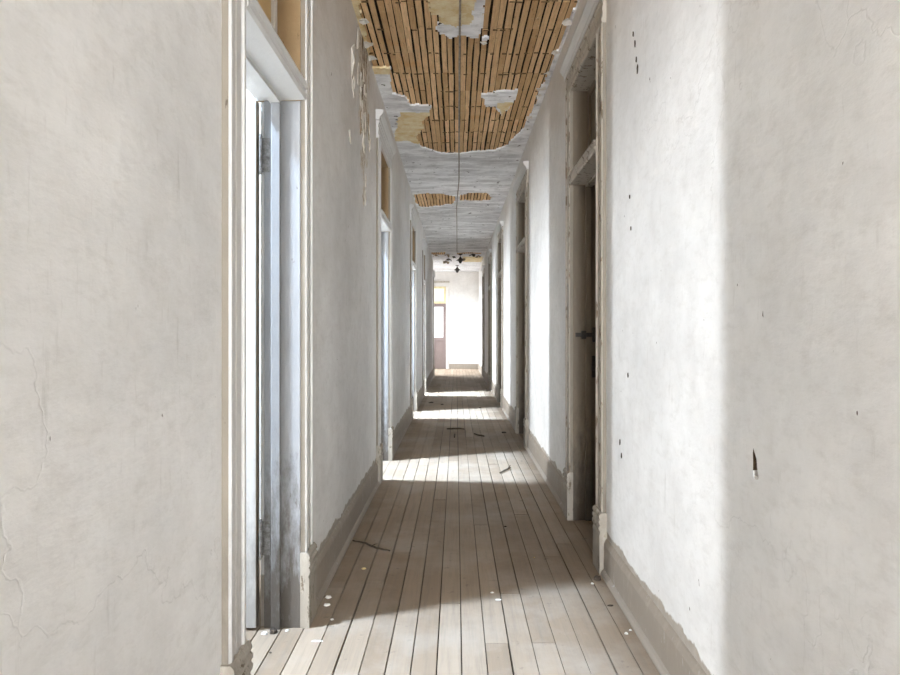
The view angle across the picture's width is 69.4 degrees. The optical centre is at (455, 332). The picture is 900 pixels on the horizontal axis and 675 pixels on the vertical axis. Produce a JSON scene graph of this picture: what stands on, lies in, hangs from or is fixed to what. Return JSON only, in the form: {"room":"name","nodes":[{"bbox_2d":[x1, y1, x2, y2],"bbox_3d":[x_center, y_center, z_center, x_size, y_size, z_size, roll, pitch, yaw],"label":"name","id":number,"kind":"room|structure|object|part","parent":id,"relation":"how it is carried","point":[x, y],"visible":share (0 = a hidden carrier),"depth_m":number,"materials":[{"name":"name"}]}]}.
{"room":"abandoned building corridor","nodes":[
{"label":"abandoned building corridor","id":0,"kind":"room"},
{"bbox_2d":[0,0,432,674],"bbox_3d":[-0.761,-0.475,5.810,0.207,3.590,27.620,0,0,0],"label":"wall","id":1,"kind":"structure","parent":0,"point":[111,110],"depth_m":1.41,"materials":[{"name":"white paint"}]},
{"bbox_2d":[316,462,379,608],"bbox_3d":[-0.668,1.202,4.285,0.034,0.195,2.550,0,0,0],"label":"baseboard","id":2,"kind":"structure","parent":1,"relation":"attached to","point":[332,553],"depth_m":3.85,"materials":[{"name":"beige wood"}]},
{"bbox_2d":[393,408,411,454],"bbox_3d":[-0.668,1.202,8.195,0.034,0.195,2.910,0,0,0],"label":"baseboard","id":3,"kind":"structure","parent":1,"relation":"attached to","point":[400,431],"depth_m":7.97,"materials":[{"name":"beige wood"}]},
{"bbox_2d":[417,387,423,408],"bbox_3d":[-0.668,1.202,12.025,0.034,0.195,2.330,0,0,0],"label":"baseboard","id":4,"kind":"structure","parent":1,"relation":"attached to","point":[420,396],"depth_m":12.03,"materials":[{"name":"beige wood"}]},
{"bbox_2d":[426,370,433,390],"bbox_3d":[-0.668,1.202,16.850,0.034,0.195,5.280,0,0,0],"label":"baseboard","id":5,"kind":"structure","parent":1,"relation":"attached to","point":[429,379],"depth_m":16.39,"materials":[{"name":"beige wood"}]},
{"bbox_2d":[433,270,434,375],"bbox_3d":[-0.660,-0.280,19.555,0.050,3.160,0.170,0,0,0],"label":"trim","id":6,"kind":"structure","parent":1,"relation":"attached to","point":[433,270],"depth_m":19.50,"materials":[{"name":"white paint"}]},
{"bbox_3d":[-0.671,-0.350,19.560,0.027,2.640,0.120,0,0,0],"label":"corner casing","id":7,"kind":"part","parent":6,"relation":"part of","materials":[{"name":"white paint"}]},
{"bbox_2d":[246,89,260,598],"bbox_3d":[-1.825,-1.115,2.025,1.920,4.870,3.650,0,0,0],"label":"wall","id":8,"kind":"structure","parent":0,"point":[249,96],"depth_m":3.75,"materials":[{"name":"paint"}]},
{"bbox_2d":[220,0,317,674],"bbox_3d":[-1.115,-0.304,2.450,0.987,3.208,1.150,0,0,0],"label":"door","id":9,"kind":"structure","parent":8,"relation":"in","point":[267,45],"depth_m":2.84,"materials":[{"name":"white paint"}]},
{"bbox_3d":[-0.671,-0.350,1.972,0.027,2.640,0.145,0,0,0],"label":"casing","id":10,"kind":"part","parent":9,"relation":"part of","materials":[{"name":"white paint"}]},
{"bbox_3d":[-0.802,-1.377,2.455,0.005,0.485,0.710,0,0,0],"label":"transom glass","id":11,"kind":"part","parent":9,"relation":"part of","materials":[{"name":"clear glass"}]},
{"bbox_3d":[-0.802,-1.377,2.455,0.035,0.585,0.810,0,0,0],"label":"transom sash","id":12,"kind":"part","parent":9,"relation":"part of","materials":[{"name":"white paint"}]},
{"bbox_3d":[-0.671,-0.350,2.933,0.027,2.640,0.135,0,0,0],"label":"casing","id":13,"kind":"part","parent":9,"relation":"part of","materials":[{"name":"white paint"}]},
{"bbox_2d":[246,368,659,674],"bbox_3d":[-0.300,1.340,7.950,8.000,0.081,32.100,0,0,0],"label":"floor","id":14,"kind":"structure","parent":0,"point":[558,622],"depth_m":3.43,"materials":[{"name":"beige wood"}]},
{"bbox_2d":[269,628,277,633],"bbox_3d":[-0.790,1.290,2.813,0.035,0.018,0.031,0,0,0],"label":"clump","id":15,"kind":"object","parent":14,"relation":"on","point":[272,630],"visible":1,"depth_m":2.81,"materials":[{"name":"grey"}]},
{"bbox_2d":[352,540,389,550],"bbox_3d":[-0.508,1.290,3.950,0.310,0.014,0.060,0,0,42],"label":"twig","id":16,"kind":"object","parent":14,"relation":"on","point":[366,543],"visible":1,"depth_m":3.93,"materials":[{"name":"wood"}]},
{"bbox_2d":[593,575,600,580],"bbox_3d":[0.746,1.289,3.419,0.040,0.020,0.038,0,0,-38],"label":"crumb","id":17,"kind":"object","parent":14,"relation":"on","point":[597,578],"visible":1,"depth_m":3.41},
{"bbox_2d":[434,272,478,368],"bbox_3d":[-0.895,-0.475,23.375,4.010,3.590,0.250,0,0,0],"label":"wall","id":18,"kind":"structure","parent":0,"point":[463,287],"depth_m":23.30,"materials":[{"name":"paint"}]},
{"bbox_2d":[434,281,449,368],"bbox_3d":[-0.805,-0.270,23.315,1.150,3.140,0.170,0,0,0],"label":"door","id":19,"kind":"structure","parent":18,"relation":"in","point":[440,293],"depth_m":23.34,"materials":[{"name":"paint"}]},
{"bbox_3d":[-0.790,-0.370,23.363,0.660,1.100,0.007,0,0,0],"label":"glass","id":20,"kind":"part","parent":19,"relation":"part of","materials":[{"name":"glass"}]},
{"bbox_3d":[-0.790,-1.350,23.365,0.720,0.460,0.010,0,0,0],"label":"transom glass","id":21,"kind":"part","parent":19,"relation":"part of","materials":[{"name":"glass"}]},
{"bbox_3d":[-0.790,-1.345,23.370,0.860,0.610,0.060,0,0,0],"label":"transom sash","id":22,"kind":"part","parent":19,"relation":"part of","materials":[{"name":"white glass"}]},
{"bbox_3d":[-0.805,-1.810,23.265,1.150,0.060,0.070,0,0,0],"label":"cornice","id":23,"kind":"part","parent":19,"relation":"part of","materials":[{"name":"beige wood"}]},
{"bbox_2d":[449,364,477,368],"bbox_3d":[0.270,1.210,23.265,1.020,0.180,0.070,0,0,0],"label":"baseboard","id":24,"kind":"structure","parent":18,"relation":"attached to","point":[451,366],"depth_m":23.28,"materials":[{"name":"beige wood"}]},
{"bbox_2d":[351,0,579,271],"bbox_3d":[-0.905,-2.159,8.000,3.790,0.202,32.000,0,0,0],"label":"ceiling","id":25,"kind":"structure","parent":0,"point":[511,49],"depth_m":5.92,"materials":[{"name":"paint"}]},
{"bbox_2d":[456,0,460,223],"bbox_3d":[0.027,-2.146,9.567,0.045,0.027,15.734,0,0,0],"label":"electrical cable","id":26,"kind":"object","parent":25,"relation":"attached to","point":[459,0],"visible":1,"depth_m":6.01,"materials":[{"name":"black rubber"}]},
{"bbox_2d":[456,254,463,263],"bbox_3d":[0.120,-2.039,18.000,0.230,0.259,0.230,0,0,0],"label":"pendant lamp","id":27,"kind":"object","parent":25,"relation":"hanging from","point":[460,259],"visible":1,"depth_m":17.96,"materials":[{"name":"metal"}]},
{"bbox_2d":[479,0,899,674],"bbox_3d":[0.897,-0.475,7.650,0.186,3.590,31.300,0,0,0],"label":"wall","id":28,"kind":"structure","parent":0,"point":[753,146],"depth_m":1.83,"materials":[{"name":"white paint"}]},
{"bbox_2d":[481,265,484,377],"bbox_3d":[0.874,-0.304,18.980,0.256,3.208,1.210,0,0,0],"label":"door","id":29,"kind":"structure","parent":28,"relation":"in","point":[483,266],"depth_m":18.53,"materials":[{"name":"white paint"}]},
{"bbox_3d":[0.796,-0.350,19.483,0.027,2.640,0.155,0,0,0],"label":"casing","id":30,"kind":"part","parent":29,"relation":"part of","materials":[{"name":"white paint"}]},
{"bbox_3d":[0.796,-0.350,18.477,0.027,2.640,0.155,0,0,0],"label":"casing","id":31,"kind":"part","parent":29,"relation":"part of","materials":[{"name":"white paint"}]},
{"bbox_2d":[486,249,491,388],"bbox_3d":[0.874,-0.304,15.380,0.256,3.208,1.210,0,0,0],"label":"door","id":32,"kind":"structure","parent":28,"relation":"in","point":[489,253],"depth_m":14.94,"materials":[{"name":"white paint"}]},
{"bbox_3d":[0.796,-0.350,15.883,0.027,2.640,0.155,0,0,0],"label":"casing","id":33,"kind":"part","parent":32,"relation":"part of","materials":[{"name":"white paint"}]},
{"bbox_3d":[0.796,-0.350,14.877,0.027,2.640,0.155,0,0,0],"label":"casing","id":34,"kind":"part","parent":32,"relation":"part of","materials":[{"name":"white paint"}]},
{"bbox_2d":[490,381,496,399],"bbox_3d":[0.793,1.202,13.530,0.034,0.195,2.520,0,0,0],"label":"baseboard","id":35,"kind":"structure","parent":28,"relation":"attached to","point":[493,388],"depth_m":13.49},
{"bbox_2d":[495,221,503,407],"bbox_3d":[0.874,-0.304,11.680,0.256,3.208,1.210,0,0,0],"label":"door","id":36,"kind":"structure","parent":28,"relation":"in","point":[499,231],"depth_m":12.10,"materials":[{"name":"white paint"}]},
{"bbox_3d":[0.796,-0.350,12.182,0.027,2.640,0.155,0,0,0],"label":"casing","id":37,"kind":"part","parent":36,"relation":"part of","materials":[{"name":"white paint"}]},
{"bbox_3d":[0.778,-1.864,11.680,0.064,0.088,1.210,0,0,0],"label":"cornice","id":38,"kind":"part","parent":36,"relation":"part of","materials":[{"name":"white paint"}]},
{"bbox_3d":[0.796,-1.745,11.680,0.027,0.150,1.160,0,0,0],"label":"head casing","id":39,"kind":"part","parent":36,"relation":"part of","materials":[{"name":"white paint"}]},
{"bbox_3d":[0.796,-0.350,11.178,0.027,2.640,0.155,0,0,0],"label":"casing","id":40,"kind":"part","parent":36,"relation":"part of","materials":[{"name":"white paint"}]},
{"bbox_2d":[501,397,514,430],"bbox_3d":[0.793,1.202,9.810,0.034,0.195,2.560,0,0,0],"label":"baseboard","id":41,"kind":"structure","parent":28,"relation":"attached to","point":[507,410],"depth_m":9.73,"materials":[{"name":"beige wood"}]},
{"bbox_2d":[513,161,528,448],"bbox_3d":[0.874,-0.304,7.880,0.256,3.208,1.330,0,0,0],"label":"door","id":42,"kind":"structure","parent":28,"relation":"in","point":[521,185],"depth_m":8.36,"materials":[{"name":"white paint"}]},
{"bbox_3d":[0.796,-0.350,8.443,0.027,2.640,0.155,0,0,0],"label":"casing","id":43,"kind":"part","parent":42,"relation":"part of","materials":[{"name":"white paint"}]},
{"bbox_3d":[0.778,-1.864,7.880,0.064,0.088,1.330,0,0,0],"label":"cornice","id":44,"kind":"part","parent":42,"relation":"part of","materials":[{"name":"white paint"}]},
{"bbox_3d":[0.796,-1.745,7.880,0.027,0.150,1.280,0,0,0],"label":"head casing","id":45,"kind":"part","parent":42,"relation":"part of","materials":[{"name":"white paint"}]},
{"bbox_3d":[0.796,-0.350,7.322,0.027,2.640,0.165,0,0,0],"label":"casing","id":46,"kind":"part","parent":42,"relation":"part of","materials":[{"name":"white paint"}]},
{"bbox_2d":[526,432,563,510],"bbox_3d":[0.793,1.202,5.950,0.034,0.195,2.560,0,0,0],"label":"baseboard","id":47,"kind":"structure","parent":28,"relation":"attached to","point":[551,476],"depth_m":5.67,"materials":[{"name":"beige wood"}]},
{"bbox_2d":[560,0,606,574],"bbox_3d":[0.874,-0.304,4.080,0.256,3.208,1.210,0,0,0],"label":"door","id":48,"kind":"structure","parent":28,"relation":"in","point":[583,66],"depth_m":4.48,"materials":[{"name":"white paint"}]},
{"bbox_3d":[0.796,-0.350,4.582,0.027,2.640,0.155,0,0,0],"label":"casing","id":49,"kind":"part","parent":48,"relation":"part of","materials":[{"name":"white paint"}]},
{"bbox_3d":[0.778,-1.864,4.080,0.064,0.088,1.210,0,0,0],"label":"cornice","id":50,"kind":"part","parent":48,"relation":"part of","materials":[{"name":"white paint"}]},
{"bbox_3d":[0.796,-1.745,4.080,0.027,0.150,1.160,0,0,0],"label":"head casing","id":51,"kind":"part","parent":48,"relation":"part of","materials":[{"name":"white paint"}]},
{"bbox_3d":[0.927,-1.377,4.080,0.035,0.585,0.840,0,0,0],"label":"transom sash","id":52,"kind":"part","parent":48,"relation":"part of","materials":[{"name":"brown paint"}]},
{"bbox_3d":[0.927,-1.377,4.080,0.005,0.485,0.740,0,0,0],"label":"transom glass","id":53,"kind":"part","parent":48,"relation":"part of","materials":[{"name":"glass"}]},
{"bbox_3d":[0.796,-0.350,3.578,0.027,2.640,0.155,0,0,0],"label":"casing","id":54,"kind":"part","parent":48,"relation":"part of","materials":[{"name":"white paint"}]},
{"bbox_2d":[601,539,706,674],"bbox_3d":[0.793,1.202,-2.255,0.034,0.195,11.490,0,0,0],"label":"baseboard","id":55,"kind":"structure","parent":28,"relation":"attached to","point":[665,648],"depth_m":2.69,"materials":[{"name":"beige wood"}]},
{"bbox_3d":[-1.825,-1.115,5.825,1.920,4.870,3.950,0,0,0],"label":"wall","id":56,"kind":"structure","parent":0,"visible":0},
{"bbox_2d":[376,109,395,483],"bbox_3d":[-1.115,-0.304,6.150,0.987,3.208,1.210,0,0,0],"label":"door","id":57,"kind":"structure","parent":56,"relation":"in","point":[385,146],"depth_m":6.57,"materials":[{"name":"white paint"}]},
{"bbox_3d":[-0.671,-0.350,5.647,0.027,2.640,0.155,0,0,0],"label":"casing","id":58,"kind":"part","parent":57,"relation":"part of","materials":[{"name":"white paint"}]},
{"bbox_3d":[-0.671,-1.745,6.150,0.027,0.150,1.160,0,0,0],"label":"head casing","id":59,"kind":"part","parent":57,"relation":"part of","materials":[{"name":"white paint"}]},
{"bbox_3d":[-0.653,-1.864,6.150,0.064,0.088,1.210,0,0,0],"label":"cornice","id":60,"kind":"part","parent":57,"relation":"part of","materials":[{"name":"white paint"}]},
{"bbox_3d":[-0.671,-0.350,6.657,0.027,2.640,0.145,0,0,0],"label":"casing","id":61,"kind":"part","parent":57,"relation":"part of","materials":[{"name":"white paint"}]},
{"bbox_3d":[-1.825,-1.115,9.750,1.920,4.870,3.900,0,0,0],"label":"wall","id":62,"kind":"structure","parent":0,"visible":0},
{"bbox_2d":[410,204,418,419],"bbox_3d":[-1.115,-0.304,10.255,0.987,3.208,1.240,0,0,0],"label":"door","id":63,"kind":"structure","parent":62,"relation":"in","point":[414,219],"depth_m":10.70,"materials":[{"name":"white paint"}]},
{"bbox_3d":[-0.671,-0.350,9.738,0.027,2.640,0.155,0,0,0],"label":"casing","id":64,"kind":"part","parent":63,"relation":"part of","materials":[{"name":"white paint"}]},
{"bbox_3d":[-0.671,-1.745,10.255,0.027,0.150,1.190,0,0,0],"label":"head casing","id":65,"kind":"part","parent":63,"relation":"part of","materials":[{"name":"white paint"}]},
{"bbox_3d":[-0.653,-1.864,10.255,0.064,0.088,1.240,0,0,0],"label":"cornice","id":66,"kind":"part","parent":63,"relation":"part of","materials":[{"name":"white paint"}]},
{"bbox_3d":[-0.671,-0.350,10.777,0.027,2.640,0.145,0,0,0],"label":"casing","id":67,"kind":"part","parent":63,"relation":"part of","materials":[{"name":"white paint"}]},
{"bbox_3d":[-1.825,-1.115,13.900,1.920,4.870,4.400,0,0,0],"label":"wall","id":68,"kind":"structure","parent":0,"visible":0},
{"bbox_2d":[422,238,427,395],"bbox_3d":[-1.115,-0.304,13.700,0.987,3.208,1.050,0,0,0],"label":"door","id":69,"kind":"structure","parent":68,"relation":"in","point":[424,243],"depth_m":13.31,"materials":[{"name":"white paint"}]},
{"bbox_3d":[-0.671,-0.350,13.277,0.027,2.640,0.155,0,0,0],"label":"casing","id":70,"kind":"part","parent":69,"relation":"part of","materials":[{"name":"white paint"}]},
{"bbox_3d":[-0.671,-1.745,13.700,0.027,0.150,1.000,0,0,0],"label":"head casing","id":71,"kind":"part","parent":69,"relation":"part of","materials":[{"name":"white paint"}]},
{"bbox_3d":[-0.671,-0.350,14.127,0.027,2.640,0.145,0,0,0],"label":"casing","id":72,"kind":"part","parent":69,"relation":"part of","materials":[{"name":"white paint"}]},
{"bbox_3d":[-0.653,-1.864,13.700,0.064,0.088,1.050,0,0,0],"label":"cornice","id":73,"kind":"part","parent":69,"relation":"part of","materials":[{"name":"white paint"}]}
]}

